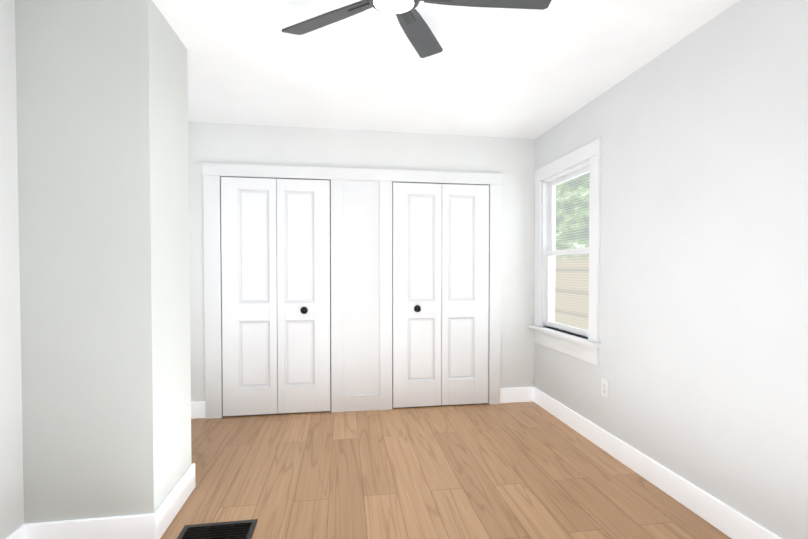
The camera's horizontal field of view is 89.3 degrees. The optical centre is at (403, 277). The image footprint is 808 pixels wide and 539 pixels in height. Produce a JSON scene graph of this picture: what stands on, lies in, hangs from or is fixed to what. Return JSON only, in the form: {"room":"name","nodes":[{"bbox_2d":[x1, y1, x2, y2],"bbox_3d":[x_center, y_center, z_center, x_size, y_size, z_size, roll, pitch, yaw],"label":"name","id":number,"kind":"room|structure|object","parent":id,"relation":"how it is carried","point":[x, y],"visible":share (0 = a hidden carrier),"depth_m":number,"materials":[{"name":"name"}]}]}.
{"room":"empty bedroom","nodes":[
{"label":"empty bedroom","id":0,"kind":"room"},
{"bbox_2d":[0,0,23,538],"bbox_3d":[-1.559,-0.008,0.804,0.120,2.440,5.360,0,1,-8],"label":"wall","id":1,"kind":"structure","parent":0,"point":[11,484],"depth_m":1.69,"materials":[{"name":"paint"}]},
{"bbox_2d":[6,524,25,538],"bbox_3d":[-1.370,1.160,0.035,0.020,0.135,3.500,0,1,-8],"label":"baseboard","id":2,"kind":"structure","parent":1,"relation":"attached to","point":[20,533],"depth_m":1.72,"materials":[{"name":"wood"}]},
{"bbox_2d":[188,122,535,401],"bbox_3d":[-0.338,-0.061,3.634,3.130,2.440,0.120,0,1,-8],"label":"wall","id":3,"kind":"structure","parent":0,"point":[511,161],"depth_m":3.60,"materials":[{"name":"paint"}]},
{"bbox_2d":[221,177,330,415],"bbox_3d":[-1.067,0.161,3.426,0.880,1.980,0.078,0,1,-8],"label":"closet door","id":4,"kind":"structure","parent":3,"relation":"in","point":[275,245],"depth_m":3.44,"materials":[{"name":"wood"}]},
{"bbox_2d":[202,163,501,418],"bbox_3d":[-0.379,0.110,3.550,2.564,2.100,0.040,0,1,-8],"label":"trim","id":5,"kind":"structure","parent":3,"relation":"attached to","point":[361,289],"depth_m":3.55,"materials":[{"name":"wood"}]},
{"bbox_2d":[393,182,488,407],"bbox_3d":[0.339,0.157,3.635,0.875,1.980,0.078,0,1,-8],"label":"closet door","id":6,"kind":"structure","parent":3,"relation":"in","point":[440,351],"depth_m":3.65,"materials":[{"name":"wood"}]},
{"bbox_2d":[500,387,529,402],"bbox_3d":[1.030,1.088,3.791,0.304,0.135,0.016,0,1,-8],"label":"baseboard","id":7,"kind":"structure","parent":3,"relation":"attached to","point":[521,394],"depth_m":3.78,"materials":[{"name":"wood"}]},
{"bbox_2d":[160,402,731,538],"bbox_3d":[0.048,1.257,1.067,3.370,0.100,5.360,0,1,-8],"label":"floor","id":8,"kind":"structure","parent":0,"point":[524,470],"depth_m":2.38,"materials":[{"name":"brown wood"}]},
{"bbox_2d":[15,0,190,523],"bbox_3d":[-1.416,-0.031,2.008,0.519,2.440,0.460,0,1,-8],"label":"wall","id":9,"kind":"structure","parent":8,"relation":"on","point":[102,140],"depth_m":1.79,"materials":[{"name":"paint"}]},
{"bbox_2d":[26,503,165,538],"bbox_3d":[-1.357,1.126,1.798,0.505,0.135,0.024,0,1,-8],"label":"baseboard","id":10,"kind":"structure","parent":9,"relation":"attached to","point":[152,525],"depth_m":1.80,"materials":[{"name":"wood"}]},
{"bbox_2d":[159,463,194,528],"bbox_3d":[-1.150,1.121,2.059,0.016,0.135,0.420,0,1,-8],"label":"baseboard","id":11,"kind":"structure","parent":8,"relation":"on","point":[177,497],"depth_m":2.09,"materials":[{"name":"wood"}]},
{"bbox_2d":[177,519,257,538],"bbox_3d":[-0.866,1.188,1.870,0.334,0.008,0.220,0,1,-8],"label":"floor vent","id":12,"kind":"object","parent":8,"relation":"in","point":[242,529],"visible":1,"depth_m":1.92,"materials":[{"name":"black metal"}]},
{"bbox_2d":[153,0,738,138],"bbox_3d":[0.048,-1.282,1.019,3.370,0.100,5.360,0,1,-8],"label":"ceiling","id":13,"kind":"structure","parent":0,"point":[514,73],"depth_m":2.38,"materials":[{"name":"paint"}]},
{"bbox_2d":[282,0,550,57],"bbox_3d":[-0.012,-1.111,1.524,1.154,0.262,1.152,0,1,-8],"label":"ceiling fan","id":14,"kind":"object","parent":13,"relation":"hanging from","point":[421,37],"visible":1,"depth_m":1.68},
{"bbox_2d":[534,0,807,538],"bbox_3d":[1.655,-0.017,1.283,0.120,2.440,5.360,0,1,-8],"label":"wall","id":15,"kind":"structure","parent":0,"point":[702,133],"depth_m":1.98,"materials":[{"name":"paint"}]},
{"bbox_2d":[529,138,601,365],"bbox_3d":[1.323,-0.183,3.308,0.180,1.575,0.990,0,1,-8],"label":"window","id":16,"kind":"structure","parent":15,"relation":"in","point":[571,343],"depth_m":3.32,"materials":[{"name":"wood"}]},
{"bbox_2d":[601,379,608,397],"bbox_3d":[1.368,0.755,2.787,0.010,0.116,0.072,0,1,-8],"label":"electrical outlet plate","id":17,"kind":"object","parent":15,"relation":"attached to","point":[604,388],"visible":1,"depth_m":2.77,"materials":[{"name":"plastic"}]},
{"bbox_2d":[530,387,781,538],"bbox_3d":[1.586,1.136,1.295,0.020,0.135,5.120,0,1,-8],"label":"baseboard","id":18,"kind":"structure","parent":15,"relation":"attached to","point":[729,521],"depth_m":2.26,"materials":[{"name":"wood"}]},
{"label":"outside","id":19,"kind":"structure","parent":0,"visible":0},
{"bbox_2d":[555,172,589,329],"bbox_3d":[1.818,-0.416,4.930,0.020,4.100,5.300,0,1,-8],"label":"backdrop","id":20,"kind":"structure","parent":19,"point":[576,229],"depth_m":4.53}
]}

